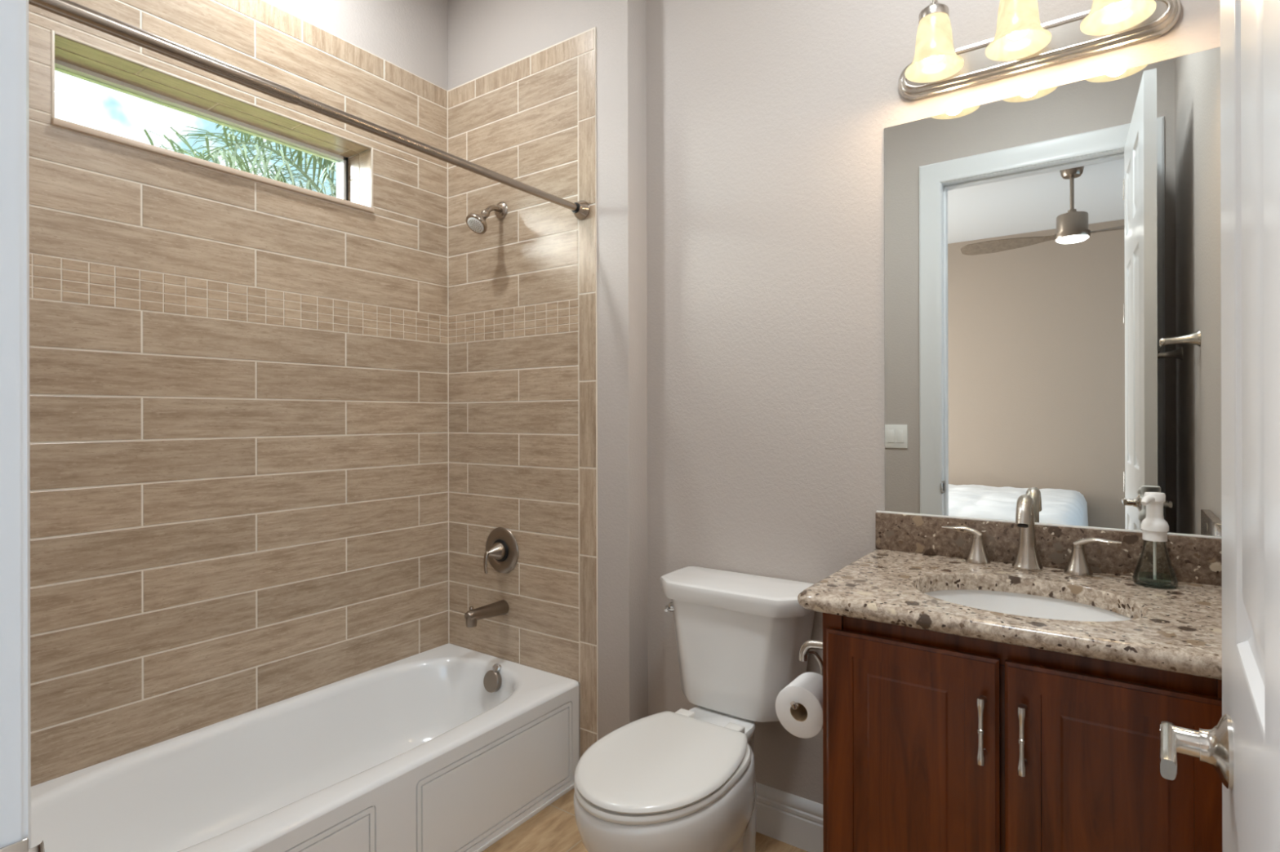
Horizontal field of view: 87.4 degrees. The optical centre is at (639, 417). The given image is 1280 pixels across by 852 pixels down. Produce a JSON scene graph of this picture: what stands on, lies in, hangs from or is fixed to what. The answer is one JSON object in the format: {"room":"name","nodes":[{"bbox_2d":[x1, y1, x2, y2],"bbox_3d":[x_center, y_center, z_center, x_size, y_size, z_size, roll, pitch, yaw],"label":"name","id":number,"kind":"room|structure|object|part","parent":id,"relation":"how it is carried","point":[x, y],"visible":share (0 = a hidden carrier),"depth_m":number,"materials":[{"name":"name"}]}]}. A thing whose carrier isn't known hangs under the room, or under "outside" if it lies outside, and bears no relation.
{"room":"bathroom","nodes":[
{"label":"bathroom","id":0,"kind":"room"},
{"bbox_2d":[28,0,448,786],"bbox_3d":[-1.314,-0.235,2.203,0.219,3.050,2.020,0,0,35],"label":"wall","id":1,"kind":"structure","parent":0,"point":[238,386],"depth_m":2.09,"materials":[{"name":"beige tile"}]},
{"bbox_2d":[50,30,374,213],"bbox_3d":[-1.331,-0.877,2.158,0.216,0.246,0.923,0,0,35],"label":"window","id":2,"kind":"structure","parent":1,"relation":"in","point":[353,177],"depth_m":2.11,"materials":[{"name":"white plastic"}]},
{"bbox_3d":[-1.401,-0.880,2.206,0.006,0.200,0.875,0,0,35],"label":"pane","id":3,"kind":"part","parent":2,"relation":"part of","materials":[{"name":"clear glass"}]},
{"bbox_3d":[-1.311,-0.764,2.143,0.166,0.018,0.919,0,0,35],"label":"sill","id":4,"kind":"part","parent":2,"relation":"part of","materials":[{"name":"beige tile"}]},
{"bbox_2d":[447,0,648,760],"bbox_3d":[-0.347,-0.237,2.603,0.922,3.050,0.254,0,0,35],"label":"wall","id":5,"kind":"structure","parent":0,"point":[548,348],"depth_m":2.43,"materials":[{"name":"beige tile"}]},
{"bbox_2d":[28,0,589,220],"bbox_3d":[-0.639,-0.724,1.722,0.067,0.067,1.523,0,0,35],"label":"curtain rod","id":6,"kind":"object","parent":5,"relation":"attached to","point":[69,10],"visible":0.98,"depth_m":1.43,"materials":[{"name":"silver metal"}]},
{"bbox_2d":[464,600,508,627],"bbox_3d":[-0.575,0.725,2.499,0.055,0.071,0.181,0,0,35],"label":"tub spout","id":7,"kind":"object","parent":5,"relation":"attached to","point":[500,607],"visible":1,"depth_m":2.48,"materials":[{"name":"silver metal"}]},
{"bbox_2d":[466,201,507,234],"bbox_3d":[-0.578,-0.757,2.512,0.085,0.146,0.160,0,0,35],"label":"showerhead","id":8,"kind":"object","parent":5,"relation":"attached to","point":[477,223],"visible":1,"depth_m":2.49,"materials":[{"name":"silver metal"}]},
{"bbox_3d":[-0.560,-0.785,2.538,0.021,0.048,0.080,0,0,35],"label":"shower arm","id":9,"kind":"part","parent":8,"relation":"part of","materials":[{"name":"silver metal"}]},
{"bbox_2d":[483,527,518,573],"bbox_3d":[-0.556,0.510,2.541,0.176,0.176,0.091,0,0,35],"label":"shower valve","id":10,"kind":"object","parent":5,"relation":"attached to","point":[501,553],"visible":1,"depth_m":2.55,"materials":[{"name":"silver metal"}]},
{"bbox_3d":[-0.574,0.543,2.516,0.017,0.085,0.029,0,0,35],"label":"lever handle","id":11,"kind":"part","parent":10,"relation":"part of","materials":[{"name":"silver metal"}]},
{"bbox_2d":[482,788,808,851],"bbox_3d":[-0.233,1.338,1.448,2.850,0.100,2.020,0,0,35],"label":"floor","id":12,"kind":"structure","parent":0,"point":[554,828],"depth_m":2.06,"materials":[{"name":"wood"}]},
{"bbox_2d":[31,643,578,851],"bbox_3d":[-0.934,1.103,1.933,0.703,0.373,1.518,0,0,35],"label":"bathtub","id":13,"kind":"object","parent":12,"relation":"on","point":[447,748],"visible":0.98,"depth_m":2.00,"materials":[{"name":"white ceramic"}]},
{"bbox_3d":[-0.651,1.116,1.735,0.011,0.346,1.518,0,0,35],"label":"apron panel","id":14,"kind":"part","parent":13,"relation":"part of","materials":[{"name":"white ceramic"}]},
{"bbox_2d":[573,565,814,851],"bbox_3d":[0.132,0.887,1.769,0.478,0.798,0.782,0,0,35],"label":"toilet","id":15,"kind":"object","parent":12,"relation":"on","point":[682,780],"visible":0.98,"depth_m":1.77,"materials":[{"name":"white ceramic"}]},
{"bbox_3d":[0.046,0.840,1.648,0.362,0.020,0.475,0,0,35],"label":"lid","id":16,"kind":"part","parent":15,"relation":"part of","materials":[{"name":"white plastic"}]},
{"bbox_3d":[0.052,0.862,1.656,0.368,0.019,0.503,0,0,35],"label":"seat","id":17,"kind":"part","parent":15,"relation":"part of","materials":[{"name":"white plastic"}]},
{"bbox_3d":[0.088,0.582,2.051,0.029,0.030,0.037,0,0,-6],"label":"flush lever","id":18,"kind":"part","parent":15,"relation":"part of","materials":[{"name":"silver metal"}]},
{"bbox_3d":[0.288,0.515,1.994,0.478,0.054,0.234,0,0,35],"label":"tank lid","id":19,"kind":"part","parent":15,"relation":"part of","materials":[{"name":"white ceramic"}]},
{"bbox_3d":[0.291,0.696,1.997,0.420,0.316,0.210,0,0,35],"label":"tank","id":20,"kind":"part","parent":15,"relation":"part of","materials":[{"name":"white ceramic"}]},
{"bbox_2d":[822,613,1222,851],"bbox_3d":[0.826,0.844,1.405,0.730,0.882,0.595,0,0,35],"label":"vanity cabinet","id":21,"kind":"object","parent":12,"relation":"on","point":[933,741],"visible":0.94,"depth_m":1.21,"materials":[{"name":"brown wood"}]},
{"bbox_2d":[790,640,822,710],"bbox_3d":[0.397,0.577,1.527,0.111,0.138,0.160,0,0,35],"label":"toilet paper holder","id":22,"kind":"object","parent":21,"relation":"attached to","point":[805,650],"visible":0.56,"depth_m":1.58,"materials":[{"name":"silver metal"}]},
{"bbox_2d":[775,672,822,738],"bbox_3d":[0.382,0.654,1.528,0.113,0.113,0.102,0,0,35],"label":"toilet paper roll","id":23,"kind":"object","parent":22,"relation":"hanging from","point":[806,722],"visible":0.84,"depth_m":1.49,"materials":[{"name":"white paper"}]},
{"bbox_3d":[0.423,0.551,1.573,0.101,0.054,0.021,0,0,35],"label":"post","id":24,"kind":"part","parent":22,"relation":"part of","materials":[{"name":"silver metal"}]},
{"bbox_3d":[0.522,0.807,1.306,0.320,0.734,0.019,0,0,35],"label":"door","id":25,"kind":"part","parent":21,"relation":"part of","materials":[{"name":"brown wood"}]},
{"bbox_3d":[0.616,0.562,1.208,0.015,0.118,0.033,0,0,35],"label":"pull handle","id":26,"kind":"part","parent":21,"relation":"part of","materials":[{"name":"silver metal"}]},
{"bbox_2d":[797,548,1222,679],"bbox_3d":[0.807,0.383,1.422,0.778,0.037,0.587,0,0,35],"label":"countertop","id":27,"kind":"structure","parent":21,"relation":"on","point":[1178,629],"depth_m":1.31,"materials":[{"name":"beige stone"}]},
{"bbox_2d":[924,590,1132,622],"bbox_3d":[0.787,0.478,1.381,0.437,0.150,0.354,0,0,35],"label":"sink","id":28,"kind":"object","parent":27,"relation":"in","point":[1011,603],"visible":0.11,"depth_m":1.52,"materials":[{"name":"white ceramic"}]},
{"bbox_2d":[942,494,1121,577],"bbox_3d":[0.910,0.273,1.586,0.377,0.183,0.152,0,0,35],"label":"faucet","id":29,"kind":"object","parent":27,"relation":"on","point":[1027,557],"visible":1,"depth_m":1.59,"materials":[{"name":"silver metal"}]},
{"bbox_3d":[0.820,0.290,1.702,0.095,0.028,0.024,0,0,29],"label":"lever","id":30,"kind":"part","parent":29,"relation":"part of","materials":[{"name":"silver metal"}]},
{"bbox_3d":[0.851,0.334,1.686,0.058,0.062,0.058,0,0,35],"label":"handle","id":31,"kind":"part","parent":29,"relation":"part of","materials":[{"name":"silver metal"}]},
{"bbox_3d":[0.910,0.273,1.582,0.065,0.183,0.144,0,0,35],"label":"spout","id":32,"kind":"part","parent":29,"relation":"part of","materials":[{"name":"silver metal"}]},
{"bbox_3d":[1.018,0.333,1.555,0.058,0.062,0.058,0,0,35],"label":"handle","id":33,"kind":"part","parent":29,"relation":"part of","materials":[{"name":"silver metal"}]},
{"bbox_3d":[1.044,0.290,1.532,0.095,0.028,0.024,0,0,41],"label":"lever","id":34,"kind":"part","parent":29,"relation":"part of","materials":[{"name":"silver metal"}]},
{"bbox_2d":[1132,492,1177,589],"bbox_3d":[1.117,0.264,1.453,0.079,0.200,0.084,0,0,35],"label":"soap dispenser","id":35,"kind":"object","parent":27,"relation":"on","point":[1154,528],"visible":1,"depth_m":1.44,"materials":[{"name":"clear glass"}]},
{"bbox_3d":[0.668,0.562,1.171,0.015,0.118,0.033,0,0,35],"label":"pull handle","id":36,"kind":"part","parent":21,"relation":"part of","materials":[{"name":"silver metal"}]},
{"bbox_3d":[0.791,0.806,1.117,0.320,0.734,0.019,0,0,35],"label":"door","id":37,"kind":"part","parent":21,"relation":"part of","materials":[{"name":"brown wood"}]},
{"bbox_2d":[645,0,1220,804],"bbox_3d":[0.767,-0.240,1.893,1.717,3.050,0.138,0,0,35],"label":"wall","id":38,"kind":"structure","parent":0,"point":[766,120],"depth_m":2.05,"materials":[{"name":"grey paint"}]},
{"bbox_2d":[755,782,823,851],"bbox_3d":[0.359,1.213,2.089,0.819,0.146,0.014,0,0,35],"label":"baseboard","id":39,"kind":"structure","parent":38,"relation":"attached to","point":[794,820],"depth_m":2.02,"materials":[{"name":"white paint"}]},
{"bbox_2d":[897,0,1181,101],"bbox_3d":[0.903,-0.956,1.588,0.606,0.194,0.202,0,0,35],"label":"vanity light","id":40,"kind":"object","parent":38,"relation":"attached to","point":[1021,44],"visible":1,"depth_m":1.60,"materials":[{"name":"silver metal"}]},
{"bbox_3d":[0.731,-0.930,1.667,0.135,0.126,0.135,0,0,35],"label":"lamp shade","id":41,"kind":"part","parent":40,"relation":"part of","materials":[{"name":"white glass"}]},
{"bbox_3d":[0.731,-0.937,1.667,0.055,0.104,0.055,0,0,35],"label":"bulb","id":42,"kind":"part","parent":40,"relation":"part of","materials":[{"name":"white glass"}]},
{"bbox_3d":[0.881,-0.937,1.562,0.055,0.104,0.055,0,0,35],"label":"bulb","id":43,"kind":"part","parent":40,"relation":"part of","materials":[{"name":"white glass"}]},
{"bbox_3d":[0.881,-0.930,1.562,0.135,0.126,0.135,0,0,35],"label":"lamp shade","id":44,"kind":"part","parent":40,"relation":"part of","materials":[{"name":"white glass"}]},
{"bbox_3d":[1.036,-0.938,1.454,0.055,0.104,0.055,0,0,35],"label":"bulb","id":45,"kind":"part","parent":40,"relation":"part of","materials":[{"name":"white glass"}]},
{"bbox_3d":[1.036,-0.930,1.454,0.135,0.126,0.135,0,0,35],"label":"lamp shade","id":46,"kind":"part","parent":40,"relation":"part of","materials":[{"name":"white glass"}]},
{"bbox_2d":[875,511,1222,586],"bbox_3d":[0.975,0.312,1.651,0.767,0.104,0.020,0,0,35],"label":"backsplash","id":47,"kind":"structure","parent":38,"relation":"attached to","point":[1196,559],"depth_m":1.61,"materials":[{"name":"brown stone"}]},
{"bbox_2d":[884,46,1221,537],"bbox_3d":[0.986,-0.272,1.651,0.744,1.068,0.004,0,0,35],"label":"mirror","id":48,"kind":"object","parent":38,"relation":"attached to","point":[1052,256],"visible":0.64,"depth_m":1.62,"materials":[{"name":"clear mirror"}]},
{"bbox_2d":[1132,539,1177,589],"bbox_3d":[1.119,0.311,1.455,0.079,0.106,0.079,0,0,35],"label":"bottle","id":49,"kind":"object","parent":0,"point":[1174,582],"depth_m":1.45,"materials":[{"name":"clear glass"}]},
{"bbox_3d":[-0.768,-0.236,0.652,2.473,3.050,0.107,0,0,35],"label":"wall","id":50,"kind":"structure","parent":0,"visible":0},
{"bbox_2d":[0,0,44,851],"bbox_3d":[-0.192,0.038,0.257,0.830,2.498,0.132,0,0,35],"label":"trim","id":51,"kind":"structure","parent":50,"relation":"attached to","point":[11,841],"depth_m":0.52,"materials":[{"name":"white paint"}]},
{"bbox_3d":[-0.496,0.362,0.511,0.008,0.062,0.066,0,0,35],"label":"strike plate","id":52,"kind":"part","parent":51,"relation":"part of","materials":[{"name":"silver metal"}]},
{"bbox_2d":[18,0,31,848],"bbox_3d":[-0.160,-0.006,0.303,1.006,2.586,0.018,0,0,35],"label":"trim","id":53,"kind":"structure","parent":50,"relation":"attached to","point":[23,4],"depth_m":0.53,"materials":[{"name":"white paint"}]},
{"bbox_2d":[1159,0,1279,851],"bbox_3d":[0.405,0.042,0.389,0.145,2.463,0.797,0,0,35],"label":"door","id":54,"kind":"structure","parent":50,"relation":"in","point":[1243,748],"depth_m":0.49,"materials":[{"name":"white paint"}]},
{"bbox_3d":[0.502,0.311,0.621,0.032,0.025,0.084,0,0,38],"label":"lever handle","id":55,"kind":"part","parent":54,"relation":"part of","materials":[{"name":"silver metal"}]},
{"label":"outside","id":56,"kind":"structure","parent":0,"visible":0},
{"bbox_3d":[-12.137,1.519,10.955,27.540,0.100,40.000,0,0,35],"label":"ground","id":57,"kind":"structure","parent":56,"visible":0},
{"bbox_2d":[142,123,336,197],"bbox_3d":[-3.055,-0.821,6.950,4.563,4.543,3.353,0,0,-43],"label":"palm tree","id":58,"kind":"object","parent":57,"relation":"on","point":[233,157],"visible":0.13,"depth_m":5.92,"materials":[{"name":"green plant"}]}
]}

